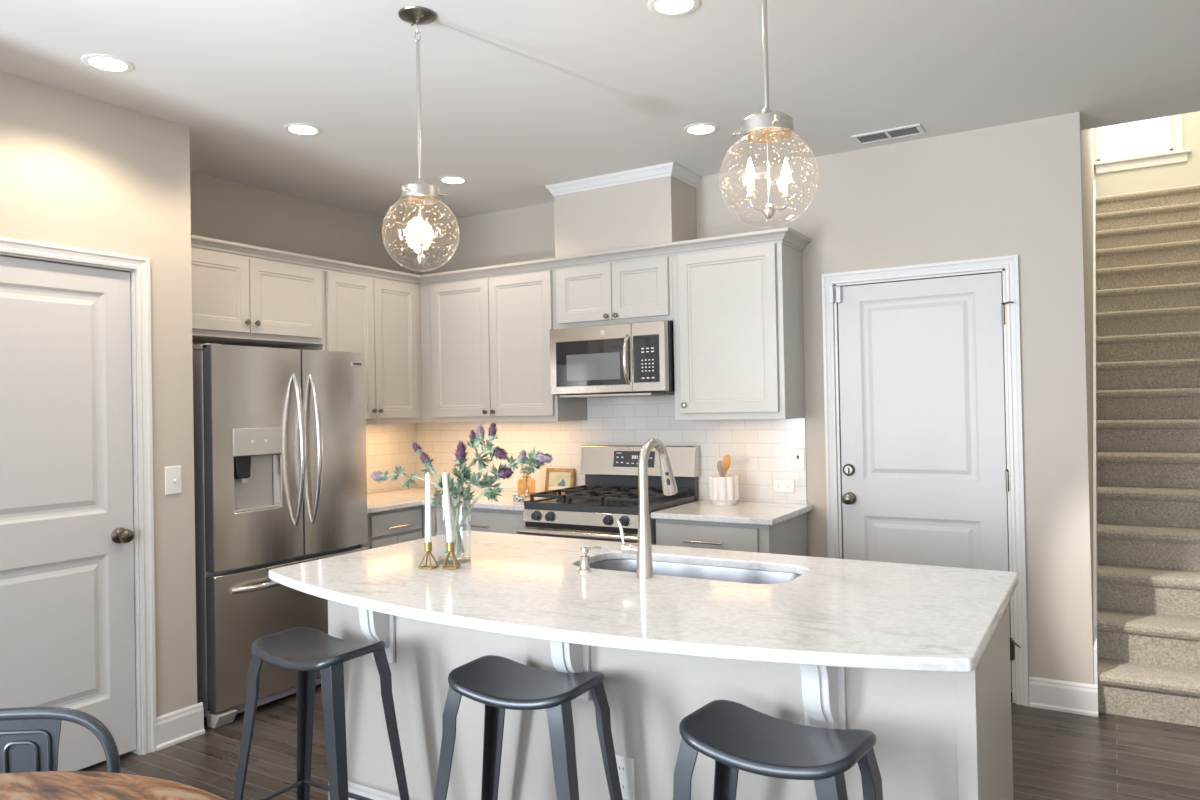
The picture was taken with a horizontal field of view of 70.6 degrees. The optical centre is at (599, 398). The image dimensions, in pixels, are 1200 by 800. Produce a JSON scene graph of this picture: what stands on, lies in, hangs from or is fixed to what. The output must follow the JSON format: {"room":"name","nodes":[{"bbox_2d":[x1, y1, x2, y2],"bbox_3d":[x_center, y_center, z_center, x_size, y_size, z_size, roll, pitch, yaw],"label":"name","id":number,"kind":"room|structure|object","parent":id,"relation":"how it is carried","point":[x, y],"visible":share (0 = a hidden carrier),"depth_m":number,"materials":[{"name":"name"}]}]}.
{"room":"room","nodes":[
{"label":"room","id":0,"kind":"room"},
{"bbox_2d":[0,71,196,754],"bbox_3d":[-3.631,0.146,1.466,0.643,2.736,5.890,-1,-1,31],"label":"wall","id":1,"kind":"structure","parent":0,"point":[78,171],"depth_m":3.65,"materials":[{"name":"beige paint"}]},
{"bbox_2d":[0,237,156,770],"bbox_3d":[-2.188,0.451,3.272,0.165,2.110,0.901,-1,-1,31],"label":"door","id":2,"kind":"structure","parent":1,"relation":"in","point":[69,565],"depth_m":3.40,"materials":[{"name":"white paint"}]},
{"bbox_2d":[165,466,181,494],"bbox_3d":[-1.873,0.358,3.726,0.016,0.122,0.076,-1,-1,31],"label":"light switch","id":3,"kind":"object","parent":1,"relation":"attached to","point":[173,480],"visible":1,"depth_m":3.73,"materials":[{"name":"white plastic"}]},
{"bbox_2d":[156,702,204,750],"bbox_3d":[-1.845,1.437,3.723,0.022,0.136,0.223,-1,-1,31],"label":"baseboard","id":4,"kind":"structure","parent":1,"relation":"attached to","point":[172,728],"depth_m":3.72,"materials":[{"name":"white paint"}]},
{"bbox_2d":[190,171,417,493],"bbox_3d":[-1.913,0.152,5.037,0.129,2.736,2.220,-1,-1,31],"label":"wall","id":5,"kind":"structure","parent":0,"point":[221,209],"depth_m":5.27,"materials":[{"name":"beige paint"}]},
{"bbox_2d":[191,250,322,346],"bbox_3d":[-1.966,-0.519,4.481,0.400,0.424,0.985,-1,-1,31],"label":"upper cabinet","id":6,"kind":"object","parent":5,"relation":"attached to","point":[236,300],"visible":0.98,"depth_m":4.43,"materials":[{"name":"grey paint"}]},
{"bbox_2d":[282,271,421,424],"bbox_3d":[-1.417,-0.287,5.379,0.400,0.890,1.117,-1,-1,31],"label":"upper cabinet","id":7,"kind":"object","parent":5,"relation":"attached to","point":[378,319],"visible":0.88,"depth_m":5.17,"materials":[{"name":"grey paint"}]},
{"bbox_2d":[0,0,1199,225],"bbox_3d":[-1.038,-1.414,1.223,5.700,0.280,8.460,-1,-1,31],"label":"ceiling","id":8,"kind":"structure","parent":0,"point":[519,98],"depth_m":3.33,"materials":[{"name":"paint"}]},
{"bbox_2d":[81,54,134,72],"bbox_3d":[-1.817,-1.236,3.129,0.172,0.005,0.172,-1,-1,31],"label":"recessed light","id":9,"kind":"object","parent":8,"relation":"in","point":[101,62],"visible":1,"depth_m":3.12,"materials":[{"name":"white plastic"}]},
{"bbox_2d":[283,123,322,135],"bbox_3d":[-1.367,-1.236,3.898,0.172,0.005,0.172,-1,-1,31],"label":"recessed light","id":10,"kind":"object","parent":8,"relation":"in","point":[300,129],"visible":1,"depth_m":3.89,"materials":[{"name":"white plastic"}]},
{"bbox_2d":[384,6,459,271],"bbox_3d":[-0.594,-0.842,2.787,0.250,0.847,0.250,-1,-1,-7],"label":"globe pendant","id":11,"kind":"object","parent":8,"relation":"hanging from","point":[419,192],"visible":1,"depth_m":2.78,"materials":[{"name":"clear glass"}]},
{"bbox_2d":[416,214,423,245],"bbox_3d":[-0.583,-0.548,2.737,0.024,0.103,0.024,-1,-1,31],"label":"bulb","id":12,"kind":"object","parent":11,"relation":"attached to","point":[419,226],"depth_m":2.73,"materials":[{"name":"white glass"}]},
{"bbox_2d":[422,221,425,250],"bbox_3d":[-0.594,-0.546,2.831,0.024,0.103,0.024,-1,-1,31],"label":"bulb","id":13,"kind":"object","parent":11,"relation":"attached to","point":[424,232],"depth_m":2.83,"materials":[{"name":"white glass"}]},
{"bbox_2d":[438,176,467,184],"bbox_3d":[-0.833,-1.237,4.800,0.172,0.005,0.172,-1,-1,31],"label":"recessed light","id":14,"kind":"object","parent":8,"relation":"in","point":[453,180],"visible":1,"depth_m":4.79,"materials":[{"name":"white plastic"}]},
{"bbox_2d":[648,0,700,16],"bbox_3d":[0.240,-1.279,2.751,0.172,0.005,0.172,-1,-1,31],"label":"recessed light","id":15,"kind":"object","parent":8,"relation":"in","point":[666,8],"visible":1,"depth_m":2.77,"materials":[{"name":"white plastic"}]},
{"bbox_2d":[683,123,718,135],"bbox_3d":[0.477,-1.270,3.998,0.172,0.005,0.172,-1,-1,31],"label":"recessed light","id":16,"kind":"object","parent":8,"relation":"in","point":[697,129],"visible":1,"depth_m":3.99,"materials":[{"name":"white plastic"}]},
{"bbox_2d":[719,0,818,228],"bbox_3d":[0.425,-0.865,2.173,0.250,0.853,0.250,-1,-1,-6],"label":"globe pendant","id":17,"kind":"object","parent":8,"relation":"hanging from","point":[767,126],"visible":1,"depth_m":2.17,"materials":[{"name":"clear glass"}]},
{"bbox_2d":[746,159,754,197],"bbox_3d":[0.384,-0.566,2.166,0.024,0.103,0.024,-1,-1,31],"label":"bulb","id":18,"kind":"object","parent":17,"relation":"attached to","point":[750,174],"depth_m":2.16,"materials":[{"name":"white glass"}]},
{"bbox_2d":[781,158,790,198],"bbox_3d":[0.478,-0.568,2.175,0.024,0.103,0.024,-1,-1,31],"label":"bulb","id":19,"kind":"object","parent":17,"relation":"attached to","point":[785,175],"depth_m":2.17,"materials":[{"name":"white glass"}]},
{"bbox_2d":[851,123,925,144],"bbox_3d":[1.402,-1.285,4.121,0.324,0.008,0.150,-1,-1,31],"label":"ceiling vent","id":20,"kind":"object","parent":8,"relation":"in","point":[915,129],"visible":1,"depth_m":4.12,"materials":[{"name":"white metal"}]},
{"bbox_2d":[554,176,696,257],"bbox_3d":[0.143,-1.014,4.902,0.760,0.486,0.322,-1,-1,31],"label":"wall","id":21,"kind":"structure","parent":0,"point":[661,210],"depth_m":4.74,"materials":[{"name":"beige paint"}]},
{"bbox_2d":[546,162,700,195],"bbox_3d":[0.130,-1.225,4.889,0.830,0.061,0.357,-1,-1,31],"label":"trim","id":22,"kind":"structure","parent":21,"relation":"attached to","point":[672,169],"depth_m":4.72,"materials":[{"name":"white paint"}]},
{"bbox_2d":[78,684,1199,799],"bbox_3d":[-0.984,1.522,1.187,5.700,0.120,8.450,-1,-1,31],"label":"floor","id":23,"kind":"structure","parent":0,"point":[1057,755],"depth_m":3.45,"materials":[{"name":"brown wood"}]},
{"bbox_2d":[0,707,120,773],"bbox_3d":[-1.220,1.065,1.652,0.430,0.812,0.448,-1,-1,-3],"label":"dining chair","id":24,"kind":"object","parent":23,"relation":"on","point":[29,736],"visible":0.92,"depth_m":1.81,"materials":[{"name":"grey paint"}]},
{"bbox_2d":[0,771,225,799],"bbox_3d":[-1.072,1.091,0.997,1.338,0.740,1.338,-1,-1,31],"label":"dining table","id":25,"kind":"object","parent":23,"relation":"on","point":[45,785],"visible":1,"depth_m":1.58,"materials":[{"name":"brown wood"}]},
{"bbox_2d":[192,343,367,727],"bbox_3d":[-1.759,0.630,4.407,0.722,1.760,0.934,-1,-1,31],"label":"refrigerator","id":26,"kind":"object","parent":23,"relation":"on","point":[280,464],"visible":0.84,"depth_m":4.09,"materials":[{"name":"silver metal"}]},
{"bbox_2d":[233,627,409,799],"bbox_3d":[-0.910,1.130,2.754,0.554,0.693,0.310,-1,-1,31],"label":"counter stool","id":27,"kind":"object","parent":23,"relation":"on","point":[303,650],"visible":1,"depth_m":2.74,"materials":[{"name":"grey paint"}]},
{"bbox_2d":[358,505,422,548],"bbox_3d":[-1.273,1.078,5.307,0.643,0.866,1.073,-1,-1,31],"label":"base cabinet","id":28,"kind":"object","parent":23,"relation":"on","point":[390,527],"visible":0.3,"depth_m":4.90,"materials":[{"name":"grey paint"}]},
{"bbox_2d":[367,487,561,513],"bbox_3d":[-0.958,0.621,5.110,1.403,0.030,1.083,-1,-1,31],"label":"countertop","id":29,"kind":"structure","parent":28,"relation":"on","point":[411,497],"depth_m":5.04,"materials":[{"name":"white stone"}]},
{"bbox_2d":[512,494,525,501],"bbox_3d":[-0.469,0.577,4.930,0.080,0.034,0.080,-1,-1,31],"label":"dish","id":30,"kind":"object","parent":29,"relation":"on","point":[519,497],"visible":0.99,"depth_m":4.90,"materials":[{"name":"white ceramic"}]},
{"bbox_2d":[545,468,575,493],"bbox_3d":[-0.251,0.514,5.276,0.210,0.162,0.045,-1,-1,31],"label":"picture frame","id":31,"kind":"object","parent":29,"relation":"on","point":[556,478],"visible":0.8,"depth_m":5.27,"materials":[{"name":"brown wood"}]},
{"bbox_2d":[548,472,570,489],"bbox_3d":[-0.252,0.513,5.273,0.162,0.113,0.020,-1,-1,31],"label":"print","id":32,"kind":"object","parent":31,"relation":"attached to","point":[556,480],"depth_m":5.28,"materials":[{"name":"paper"}]},
{"bbox_3d":[-0.447,0.532,5.162,0.088,0.128,0.088,-1,-1,31],"label":"bottle","id":33,"kind":"object","parent":29,"relation":"on","visible":0},
{"bbox_2d":[519,462,532,494],"bbox_3d":[-0.449,0.483,5.165,0.097,0.205,0.091,-1,-1,-29],"label":"sprigs","id":34,"kind":"object","parent":33,"relation":"in","point":[521,469],"visible":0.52,"depth_m":5.15,"materials":[{"name":"beige plant"}]},
{"bbox_2d":[422,505,525,537],"bbox_3d":[-0.585,1.063,5.144,0.805,0.866,0.643,-1,-1,31],"label":"base cabinet","id":35,"kind":"object","parent":23,"relation":"on","point":[482,520],"visible":0.14,"depth_m":4.86,"materials":[{"name":"grey paint"}]},
{"bbox_2d":[434,655,622,799],"bbox_3d":[-0.202,1.113,2.379,0.554,0.693,0.310,-1,-1,29],"label":"counter stool","id":36,"kind":"object","parent":23,"relation":"on","point":[499,683],"visible":1,"depth_m":2.36,"materials":[{"name":"grey paint"}]},
{"bbox_2d":[516,445,699,544],"bbox_3d":[0.063,0.861,4.693,0.758,1.175,0.740,-1,-1,31],"label":"gas range","id":37,"kind":"object","parent":23,"relation":"on","point":[592,510],"visible":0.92,"depth_m":4.62,"materials":[{"name":"grey metal"}]},
{"bbox_2d":[516,522,637,542],"bbox_3d":[-0.100,0.951,4.419,0.752,0.577,0.102,-1,-1,31],"label":"oven","id":38,"kind":"object","parent":37,"relation":"in","point":[600,531],"depth_m":4.40,"materials":[{"name":"silver metal"}]},
{"bbox_2d":[524,494,694,514],"bbox_3d":[0.059,0.573,4.698,0.758,0.042,0.590,-1,-1,31],"label":"cooktop","id":39,"kind":"object","parent":37,"relation":"in","point":[556,506],"depth_m":4.51,"materials":[{"name":"black metal"}]},
{"bbox_2d":[328,600,1013,799],"bbox_3d":[0.088,1.024,2.759,2.180,0.866,0.920,-1,-1,31],"label":"kitchen island","id":40,"kind":"object","parent":23,"relation":"on","point":[940,735],"visible":0.44,"depth_m":2.42,"materials":[{"name":"paint"}]},
{"bbox_2d":[615,755,634,799],"bbox_3d":[0.064,1.095,2.446,0.076,0.122,0.007,-1,-1,31],"label":"power outlet","id":41,"kind":"object","parent":40,"relation":"attached to","point":[625,765],"visible":0.71,"depth_m":2.44,"materials":[{"name":"white plastic"}]},
{"bbox_2d":[617,764,626,774],"bbox_3d":[0.062,1.069,2.444,0.032,0.028,0.002,-1,-1,31],"label":"socket","id":42,"kind":"object","parent":41,"relation":"attached to","point":[622,768],"depth_m":2.44,"materials":[{"name":"white plastic"}]},
{"bbox_2d":[620,782,626,792],"bbox_3d":[0.063,1.121,2.444,0.032,0.028,0.002,-1,-1,31],"label":"socket","id":43,"kind":"object","parent":41,"relation":"attached to","point":[623,785],"depth_m":2.44,"materials":[{"name":"white plastic"}]},
{"bbox_2d":[269,531,1018,672],"bbox_3d":[0.026,0.576,2.673,2.232,0.030,1.230,-1,-1,31],"label":"island countertop","id":44,"kind":"structure","parent":40,"relation":"on","point":[848,613],"depth_m":2.34,"materials":[{"name":"white stone"}]},
{"bbox_2d":[418,542,438,568],"bbox_3d":[-0.583,0.530,2.880,0.053,0.088,0.053,-1,-1,17],"label":"candle holder","id":45,"kind":"object","parent":44,"relation":"on","point":[428,545],"visible":1,"depth_m":2.87,"materials":[{"name":"gold metal"}]},
{"bbox_2d":[425,472,430,541],"bbox_3d":[-0.586,0.378,2.881,0.023,0.269,0.021,-1,-1,31],"label":"taper candle","id":46,"kind":"object","parent":45,"relation":"on","point":[427,478],"visible":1,"depth_m":2.87,"materials":[{"name":"white wax"}]},
{"bbox_2d":[424,542,431,551],"bbox_3d":[-0.584,0.503,2.881,0.025,0.032,0.025,-1,-1,17],"label":"cup","id":47,"kind":"object","parent":45,"relation":"on","point":[428,545],"depth_m":2.87,"materials":[{"name":"gold metal"}]},
{"bbox_2d":[441,541,459,568],"bbox_3d":[-0.506,0.529,2.871,0.053,0.088,0.053,-1,-1,5],"label":"candle holder","id":48,"kind":"object","parent":44,"relation":"on","point":[450,545],"visible":1,"depth_m":2.86,"materials":[{"name":"gold metal"}]},
{"bbox_2d":[442,470,452,541],"bbox_3d":[-0.515,0.377,2.873,0.034,0.269,0.021,-1,-1,8],"label":"taper candle","id":49,"kind":"object","parent":48,"relation":"on","point":[449,535],"visible":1,"depth_m":2.87,"materials":[{"name":"white wax"}]},
{"bbox_2d":[447,541,453,551],"bbox_3d":[-0.507,0.501,2.871,0.025,0.032,0.025,-1,-1,5],"label":"cup","id":50,"kind":"object","parent":48,"relation":"on","point":[450,545],"depth_m":2.86,"materials":[{"name":"gold metal"}]},
{"bbox_2d":[434,494,470,564],"bbox_3d":[-0.519,0.455,2.991,0.125,0.240,0.125,-1,-1,31],"label":"glass vase","id":51,"kind":"object","parent":44,"relation":"on","point":[462,556],"visible":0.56,"depth_m":2.98,"materials":[{"name":"clear glass"}]},
{"bbox_2d":[371,465,460,554],"bbox_3d":[-0.668,0.394,3.076,0.416,0.316,0.072,-1,-1,25],"label":"stem","id":52,"kind":"object","parent":51,"relation":"in","point":[377,476],"visible":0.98,"depth_m":3.10,"materials":[{"name":"green plant"}]},
{"bbox_2d":[412,442,463,552],"bbox_3d":[-0.596,0.353,3.064,0.250,0.394,0.110,-1,-1,31],"label":"stem","id":53,"kind":"object","parent":51,"relation":"in","point":[425,459],"visible":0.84,"depth_m":3.03,"materials":[{"name":"green plant"}]},
{"bbox_2d":[443,422,508,553],"bbox_3d":[-0.417,0.311,2.930,0.290,0.469,0.128,-1,-1,31],"label":"stem","id":54,"kind":"object","parent":51,"relation":"in","point":[463,474],"visible":0.98,"depth_m":2.94,"materials":[{"name":"green plant"}]},
{"bbox_2d":[444,448,552,553],"bbox_3d":[-0.361,0.352,2.881,0.476,0.387,0.113,-1,-1,31],"label":"stem","id":55,"kind":"object","parent":51,"relation":"in","point":[540,458],"visible":0.98,"depth_m":2.84,"materials":[{"name":"green plant"}]},
{"bbox_2d":[578,546,600,572],"bbox_3d":[-0.032,0.523,2.762,0.080,0.080,0.045,-1,-1,-7],"label":"soap dispenser","id":56,"kind":"object","parent":44,"relation":"on","point":[584,559],"visible":1,"depth_m":2.75,"materials":[{"name":"silver metal"}]},
{"bbox_2d":[617,438,677,578],"bbox_3d":[0.150,0.344,2.753,0.135,0.432,0.239,-1,-1,31],"label":"faucet","id":57,"kind":"object","parent":44,"relation":"on","point":[643,548],"visible":1,"depth_m":2.64,"materials":[{"name":"silver metal"}]},
{"bbox_2d":[589,559,799,583],"bbox_3d":[0.291,0.684,2.829,0.814,0.192,0.384,-1,-1,31],"label":"sink","id":58,"kind":"object","parent":44,"relation":"in","point":[627,565],"visible":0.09,"depth_m":2.98,"materials":[{"name":"silver metal"}]},
{"bbox_2d":[656,513,807,555],"bbox_3d":[0.685,1.030,4.376,0.600,0.866,0.643,-1,-1,31],"label":"base cabinet","id":59,"kind":"object","parent":23,"relation":"on","point":[790,536],"visible":0.11,"depth_m":4.15,"materials":[{"name":"grey paint"}]},
{"bbox_2d":[651,500,812,524],"bbox_3d":[0.692,0.581,4.376,0.640,0.030,0.633,-1,-1,31],"label":"countertop","id":60,"kind":"structure","parent":59,"relation":"on","point":[757,513],"depth_m":4.24,"materials":[{"name":"white stone"}]},
{"bbox_2d":[708,475,738,505],"bbox_3d":[0.667,0.492,4.558,0.168,0.154,0.162,-1,-1,31],"label":"utensil crock","id":61,"kind":"object","parent":60,"relation":"on","point":[723,491],"visible":0.98,"depth_m":4.50,"materials":[{"name":"white ceramic"}]},
{"bbox_2d":[717,460,723,476],"bbox_3d":[0.663,0.444,4.568,0.056,0.224,0.026,-2,-1,41],"label":"spoon","id":62,"kind":"object","parent":61,"relation":"in","point":[719,464],"visible":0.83,"depth_m":4.57,"materials":[{"name":"white plastic"}]},
{"bbox_2d":[722,454,730,476],"bbox_3d":[0.670,0.427,4.559,0.071,0.257,0.026,-1,-1,31],"label":"spoon","id":63,"kind":"object","parent":61,"relation":"in","point":[726,461],"visible":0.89,"depth_m":4.55,"materials":[{"name":"brown wood"}]},
{"bbox_2d":[673,700,882,799],"bbox_3d":[0.409,1.096,1.940,0.554,0.693,0.310,-2,-1,37],"label":"counter stool","id":64,"kind":"object","parent":23,"relation":"on","point":[737,736],"visible":1,"depth_m":1.93,"materials":[{"name":"grey paint"}]},
{"bbox_2d":[1093,179,1199,726],"bbox_3d":[3.797,-0.226,5.557,0.953,3.285,4.580,-1,-1,31],"label":"staircase","id":65,"kind":"structure","parent":23,"relation":"on","point":[1146,245],"depth_m":4.88,"materials":[{"name":"beige carpet"}]},
{"bbox_2d":[413,112,1093,702],"bbox_3d":[0.436,0.107,4.979,4.210,2.736,0.129,-1,-1,31],"label":"wall","id":66,"kind":"structure","parent":0,"point":[1013,188],"depth_m":4.24,"materials":[{"name":"beige paint"}]},
{"bbox_2d":[420,270,586,422],"bbox_3d":[-0.636,-0.302,5.345,1.060,0.890,0.370,-1,-1,31],"label":"upper cabinet","id":67,"kind":"object","parent":66,"relation":"attached to","point":[485,343],"visible":0.95,"depth_m":5.18,"materials":[{"name":"grey paint"}]},
{"bbox_2d":[555,256,672,328],"bbox_3d":[0.137,-0.590,4.877,0.758,0.353,0.370,-1,-1,31],"label":"upper cabinet","id":68,"kind":"object","parent":66,"relation":"attached to","point":[635,291],"visible":0.89,"depth_m":4.72,"materials":[{"name":"grey paint"}]},
{"bbox_2d":[549,320,674,397],"bbox_3d":[0.118,-0.210,4.823,0.748,0.398,0.464,-1,-1,31],"label":"microwave","id":69,"kind":"object","parent":68,"relation":"attached to","point":[627,359],"visible":0.99,"depth_m":4.65,"materials":[{"name":"silver metal"}]},
{"bbox_2d":[672,243,804,419],"bbox_3d":[0.729,-0.337,4.519,0.612,0.890,0.370,-1,-1,31],"label":"upper cabinet","id":70,"kind":"object","parent":66,"relation":"attached to","point":[738,330],"visible":1,"depth_m":4.38,"materials":[{"name":"grey paint"}]},
{"bbox_2d":[191,227,811,286],"bbox_3d":[-0.526,-0.780,4.809,3.247,0.062,1.484,-1,-1,-4],"label":"crown molding","id":71,"kind":"structure","parent":70,"relation":"attached to","point":[788,236],"depth_m":4.66,"materials":[{"name":"grey paint"}]},
{"bbox_2d":[774,479,794,492],"bbox_3d":[0.992,0.470,4.562,0.115,0.070,0.007,-1,-1,31],"label":"power outlet","id":72,"kind":"object","parent":66,"relation":"attached to","point":[780,485],"visible":1,"depth_m":4.56,"materials":[{"name":"white plastic"}]},
{"bbox_2d":[792,448,804,469],"bbox_3d":[1.055,0.320,4.519,0.070,0.115,0.016,-1,-1,31],"label":"light switch","id":73,"kind":"object","parent":66,"relation":"attached to","point":[798,454],"visible":1,"depth_m":4.52,"materials":[{"name":"white plastic"}]},
{"bbox_2d":[822,255,1028,705],"bbox_3d":[1.604,0.390,4.237,0.929,2.110,0.189,-1,-1,31],"label":"door","id":74,"kind":"structure","parent":66,"relation":"in","point":[925,477],"depth_m":4.20,"materials":[{"name":"white paint"}]},
{"bbox_2d":[829,286,841,302],"bbox_3d":[1.227,-0.542,4.418,0.058,0.084,0.036,-1,-1,31],"label":"sensor","id":75,"kind":"object","parent":74,"relation":"attached to","point":[838,288],"visible":1,"depth_m":4.41,"materials":[{"name":"white plastic"}]},
{"bbox_2d":[1029,676,1097,716],"bbox_3d":[2.122,1.363,3.883,0.277,0.136,0.022,-1,-1,31],"label":"baseboard","id":76,"kind":"structure","parent":66,"relation":"attached to","point":[1049,694],"depth_m":3.88,"materials":[{"name":"white paint"}]},
{"bbox_2d":[1080,122,1093,606],"bbox_3d":[3.351,-1.371,5.908,0.120,5.600,4.480,-1,-1,31],"label":"wall","id":77,"kind":"structure","parent":0,"point":[1087,161],"depth_m":4.64,"materials":[{"name":"beige paint"}]},
{"bbox_2d":[1093,111,1199,196],"bbox_3d":[5.003,-1.385,7.597,1.200,5.600,0.120,-1,-1,31],"label":"wall","id":78,"kind":"structure","parent":0,"point":[1187,173],"depth_m":7.53,"materials":[{"name":"beige paint"}]},
{"bbox_2d":[1094,114,1191,173],"bbox_3d":[4.854,-2.713,7.615,0.735,1.283,0.120,-1,-1,31],"label":"window","id":79,"kind":"structure","parent":78,"relation":"in","point":[1175,153],"depth_m":7.54,"materials":[{"name":"white paint"}]},
{"bbox_2d":[1096,184,1199,197],"bbox_3d":[4.965,-1.798,7.537,0.945,0.136,0.022,-1,-1,31],"label":"baseboard","id":80,"kind":"structure","parent":78,"relation":"attached to","point":[1196,184],"depth_m":7.58,"materials":[{"name":"white paint"}]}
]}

